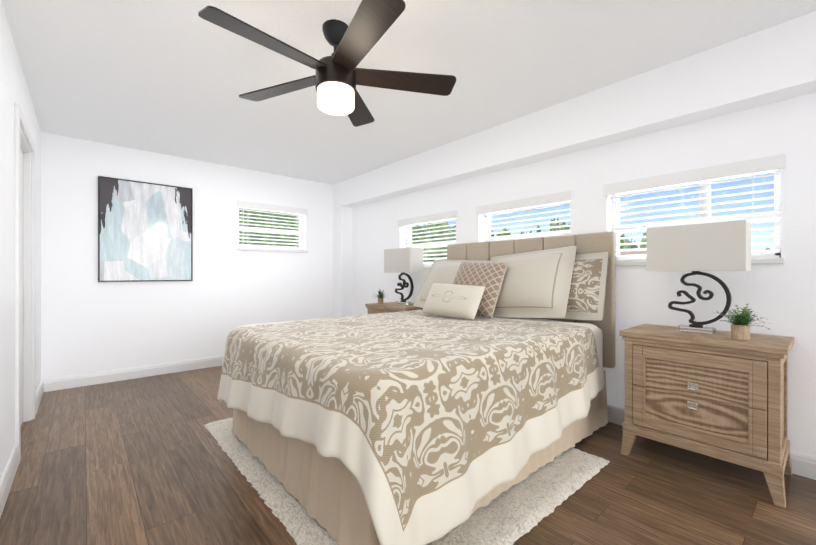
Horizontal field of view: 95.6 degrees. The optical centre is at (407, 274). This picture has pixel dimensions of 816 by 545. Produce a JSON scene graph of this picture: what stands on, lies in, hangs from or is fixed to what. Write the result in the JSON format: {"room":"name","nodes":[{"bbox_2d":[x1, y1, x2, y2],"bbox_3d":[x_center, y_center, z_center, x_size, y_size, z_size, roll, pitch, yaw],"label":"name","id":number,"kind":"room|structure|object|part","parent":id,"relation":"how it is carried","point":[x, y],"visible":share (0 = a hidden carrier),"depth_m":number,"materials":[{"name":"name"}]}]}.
{"room":"bedroom","nodes":[
{"label":"bedroom","id":0,"kind":"room"},
{"bbox_2d":[0,0,40,479],"bbox_3d":[-1.456,-0.113,1.051,0.200,2.440,6.650,0,0,-41],"label":"wall","id":1,"kind":"structure","parent":0,"point":[13,87],"depth_m":2.00,"materials":[{"name":"white paint"}]},
{"bbox_2d":[0,445,18,517],"bbox_3d":[-0.792,1.046,0.457,0.016,0.122,4.480,0,0,-41],"label":"baseboard","id":2,"kind":"structure","parent":1,"relation":"attached to","point":[8,476],"depth_m":1.88,"materials":[{"name":"white wood"}]},
{"bbox_2d":[15,102,34,462],"bbox_3d":[-2.658,0.053,2.438,0.218,2.105,0.950,0,0,-41],"label":"door frame","id":3,"kind":"structure","parent":1,"relation":"attached to","point":[28,283],"depth_m":2.77,"materials":[{"name":"white wood"}]},
{"bbox_2d":[35,379,43,415],"bbox_3d":[-3.167,1.044,3.170,0.016,0.122,0.810,0,0,-41],"label":"baseboard","id":4,"kind":"structure","parent":1,"relation":"attached to","point":[39,393],"depth_m":3.15,"materials":[{"name":"white wood"}]},
{"bbox_2d":[41,132,332,378],"bbox_3d":[-2.272,-0.117,4.623,3.680,2.440,0.200,0,0,-41],"label":"wall","id":5,"kind":"structure","parent":0,"point":[90,323],"depth_m":4.13,"materials":[{"name":"white paint"}]},
{"bbox_2d":[42,355,223,391],"bbox_3d":[-2.272,1.042,4.481,3.090,0.122,0.016,0,0,-41],"label":"baseboard","id":6,"kind":"structure","parent":5,"relation":"attached to","point":[74,381],"depth_m":3.88,"materials":[{"name":"white wood"}]},
{"bbox_2d":[98,176,192,281],"bbox_3d":[-2.807,-0.459,3.997,0.834,1.065,0.035,0,0,-41],"label":"picture","id":7,"kind":"object","parent":5,"relation":"attached to","point":[145,231],"visible":0.92,"depth_m":3.96,"materials":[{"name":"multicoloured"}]},
{"bbox_2d":[239,207,302,248],"bbox_3d":[-1.859,-0.607,5.017,0.900,0.580,0.070,0,0,-41],"label":"window","id":8,"kind":"structure","parent":5,"relation":"in","point":[270,233],"depth_m":5.06,"materials":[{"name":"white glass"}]},
{"bbox_2d":[237,201,307,264],"bbox_3d":[-1.792,-0.519,4.941,0.940,0.805,0.078,0,0,-41],"label":"window blind","id":9,"kind":"object","parent":8,"relation":"attached to","point":[258,206],"visible":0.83,"depth_m":4.89,"materials":[{"name":"white plastic"}]},
{"bbox_2d":[238,248,307,252],"bbox_3d":[-1.806,-0.321,4.957,0.930,0.032,0.132,0,0,-41],"label":"window sill","id":10,"kind":"structure","parent":5,"relation":"attached to","point":[273,250],"depth_m":4.89,"materials":[{"name":"white stone"}]},
{"bbox_2d":[333,206,351,316],"bbox_3d":[-0.967,0.052,5.487,0.200,2.100,0.240,0,0,-41],"label":"wall","id":11,"kind":"structure","parent":0,"point":[342,261],"depth_m":5.40,"materials":[{"name":"white paint"}]},
{"bbox_2d":[0,366,815,544],"bbox_3d":[-0.147,1.166,2.198,4.080,0.120,7.050,0,0,-41],"label":"floor","id":12,"kind":"structure","parent":0,"point":[143,461],"depth_m":1.90,"materials":[{"name":"laminate"}]},
{"bbox_2d":[365,302,422,313],"bbox_3d":[-0.087,0.724,4.231,0.470,0.760,0.730,0,0,-41],"label":"nightstand","id":13,"kind":"object","parent":12,"relation":"on","point":[385,307],"visible":0.12,"depth_m":4.11,"materials":[{"name":"brown wood"}]},
{"bbox_2d":[374,289,384,303],"bbox_3d":[-0.321,0.248,4.315,0.194,0.188,0.220,0,0,-41],"label":"plant","id":14,"kind":"object","parent":13,"relation":"on","point":[381,295],"visible":1,"depth_m":4.30,"materials":[{"name":"green plant"}]},
{"bbox_3d":[-0.321,0.307,4.324,0.068,0.070,0.068,0,0,-41],"label":"pot","id":15,"kind":"part","parent":14,"relation":"part of","materials":[{"name":"brown wood"}]},
{"bbox_2d":[384,247,423,304],"bbox_3d":[-0.054,0.022,4.292,0.200,0.640,0.470,0,0,-41],"label":"lamp","id":16,"kind":"object","parent":13,"relation":"on","point":[403,261],"visible":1,"depth_m":4.18,"materials":[{"name":"white fabric"}]},
{"bbox_3d":[-0.054,-0.160,4.292,0.200,0.275,0.470,0,0,-41],"label":"lamp shade","id":17,"kind":"part","parent":16,"relation":"part of","materials":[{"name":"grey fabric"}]},
{"bbox_3d":[-0.047,0.092,4.285,0.036,0.445,0.301,0,0,-41],"label":"stem","id":18,"kind":"part","parent":16,"relation":"part of","materials":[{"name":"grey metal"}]},
{"bbox_2d":[205,417,609,544],"bbox_3d":[-0.152,1.090,2.444,1.687,0.023,2.186,0,0,-41],"label":"rug","id":19,"kind":"object","parent":12,"relation":"on","point":[512,514],"visible":0.12,"depth_m":1.79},
{"bbox_2d":[217,231,614,544],"bbox_3d":[0.124,0.395,2.570,2.326,1.419,1.910,0,0,-41],"label":"bed","id":20,"kind":"object","parent":12,"relation":"on","point":[472,386],"visible":1,"depth_m":1.78,"materials":[{"name":"beige fabric"}]},
{"bbox_3d":[0.968,0.184,3.313,0.063,1.000,1.636,0,0,-41],"label":"headboard","id":21,"kind":"part","parent":20,"relation":"part of","materials":[{"name":"fabric"}]},
{"bbox_3d":[0.128,0.545,2.624,2.075,0.320,1.610,0,0,-41],"label":"mattress","id":22,"kind":"part","parent":20,"relation":"part of","materials":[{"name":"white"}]},
{"bbox_2d":[619,324,794,507],"bbox_3d":[1.722,0.726,2.166,0.470,0.760,0.730,0,0,-41],"label":"nightstand","id":23,"kind":"object","parent":12,"relation":"on","point":[720,395],"visible":1,"depth_m":1.98,"materials":[{"name":"brown wood"}]},
{"bbox_3d":[1.554,0.664,2.019,0.010,0.144,0.048,0,0,-41],"label":"handle","id":24,"kind":"part","parent":23,"relation":"part of","materials":[{"name":"silver metal"}]},
{"bbox_2d":[646,220,750,333],"bbox_3d":[1.744,0.024,2.239,0.200,0.640,0.470,0,0,-41],"label":"lamp","id":25,"kind":"object","parent":23,"relation":"on","point":[695,249],"visible":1,"depth_m":2.16,"materials":[{"name":"white fabric"}]},
{"bbox_3d":[1.744,-0.159,2.238,0.200,0.275,0.470,0,0,-41],"label":"lamp shade","id":26,"kind":"part","parent":25,"relation":"part of","materials":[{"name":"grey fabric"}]},
{"bbox_3d":[1.751,0.093,2.231,0.036,0.445,0.301,0,0,-41],"label":"stem","id":27,"kind":"part","parent":25,"relation":"part of","materials":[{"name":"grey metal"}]},
{"bbox_3d":[1.564,0.664,2.028,0.016,0.477,0.584,0,0,-41],"label":"panel","id":28,"kind":"part","parent":23,"relation":"part of","materials":[{"name":"brown wood"}]},
{"bbox_2d":[717,304,770,340],"bbox_3d":[1.770,0.248,1.952,0.221,0.193,0.243,0,0,-41],"label":"plant","id":29,"kind":"object","parent":23,"relation":"on","point":[740,328],"visible":1,"depth_m":1.94,"materials":[{"name":"green plant"}]},
{"bbox_3d":[1.765,0.305,1.965,0.076,0.078,0.076,0,0,-41],"label":"pot","id":30,"kind":"part","parent":29,"relation":"part of","materials":[{"name":"beige wood"}]},
{"bbox_2d":[1,0,815,184],"bbox_3d":[-0.147,-1.394,2.196,4.080,0.120,7.050,0,0,-41],"label":"ceiling","id":31,"kind":"structure","parent":0,"point":[177,78],"depth_m":2.35,"materials":[{"name":"white paint"}]},
{"bbox_2d":[198,0,455,126],"bbox_3d":[-0.403,-1.114,1.971,1.270,0.438,1.290,0,0,-41],"label":"fan","id":32,"kind":"object","parent":31,"relation":"hanging from","point":[337,78],"visible":1,"depth_m":1.91,"materials":[{"name":"black wood"}]},
{"bbox_3d":[-0.390,-1.067,2.003,0.216,0.144,0.216,0,0,-41],"label":"motor","id":33,"kind":"part","parent":32,"relation":"part of","materials":[{"name":"brown metal"}]},
{"bbox_2d":[333,11,815,207],"bbox_3d":[1.016,-1.165,3.221,0.200,0.360,6.260,0,0,-41],"label":"beam","id":34,"kind":"structure","parent":31,"relation":"attached to","point":[773,64],"depth_m":2.52,"materials":[{"name":"white paint"}]},
{"bbox_2d":[352,93,815,455],"bbox_3d":[1.162,-0.116,3.344,0.200,2.440,6.650,0,0,-41],"label":"wall","id":35,"kind":"structure","parent":0,"point":[781,298],"depth_m":2.48,"materials":[{"name":"white paint"}]},
{"bbox_2d":[405,218,455,264],"bbox_3d":[0.298,-0.366,4.368,0.070,0.580,0.930,0,0,-41],"label":"window","id":36,"kind":"structure","parent":35,"relation":"in","point":[431,238],"depth_m":4.42,"materials":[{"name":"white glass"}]},
{"bbox_2d":[398,210,456,282],"bbox_3d":[0.221,-0.279,4.301,0.078,0.805,0.970,0,0,-41],"label":"window blind","id":37,"kind":"object","parent":36,"relation":"attached to","point":[430,218],"visible":0.69,"depth_m":4.25,"materials":[{"name":"white plastic"}]},
{"bbox_2d":[484,201,569,241],"bbox_3d":[1.108,-0.366,3.442,0.070,0.580,0.930,0,0,-41],"label":"window","id":38,"kind":"structure","parent":35,"relation":"in","point":[526,222],"depth_m":3.49,"materials":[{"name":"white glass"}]},
{"bbox_2d":[476,190,572,241],"bbox_3d":[1.032,-0.278,3.375,0.078,0.805,0.970,0,0,-41],"label":"window blind","id":39,"kind":"object","parent":38,"relation":"attached to","point":[559,197],"visible":0.56,"depth_m":3.31,"materials":[{"name":"white plastic"}]},
{"bbox_2d":[612,169,780,259],"bbox_3d":[1.906,-0.365,2.532,0.070,0.580,0.930,0,0,-41],"label":"window","id":40,"kind":"structure","parent":35,"relation":"in","point":[699,207],"depth_m":2.41,"materials":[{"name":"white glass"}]},
{"bbox_2d":[603,153,785,261],"bbox_3d":[1.829,-0.277,2.465,0.078,0.805,0.970,0,0,-41],"label":"window blind","id":41,"kind":"object","parent":40,"relation":"attached to","point":[762,164],"visible":0.67,"depth_m":2.37,"materials":[{"name":"white plastic"}]},
{"bbox_2d":[615,258,784,265],"bbox_3d":[1.845,-0.079,2.479,0.132,0.032,0.960,0,0,-41],"label":"window sill","id":42,"kind":"structure","parent":35,"relation":"attached to","point":[753,261],"depth_m":2.16,"materials":[{"name":"white stone"}]},
{"bbox_2d":[607,405,815,479],"bbox_3d":[1.157,1.044,3.187,0.016,0.122,6.020,0,0,-41],"label":"baseboard","id":43,"kind":"structure","parent":35,"relation":"attached to","point":[803,464],"depth_m":2.04,"materials":[{"name":"white"}]}
]}

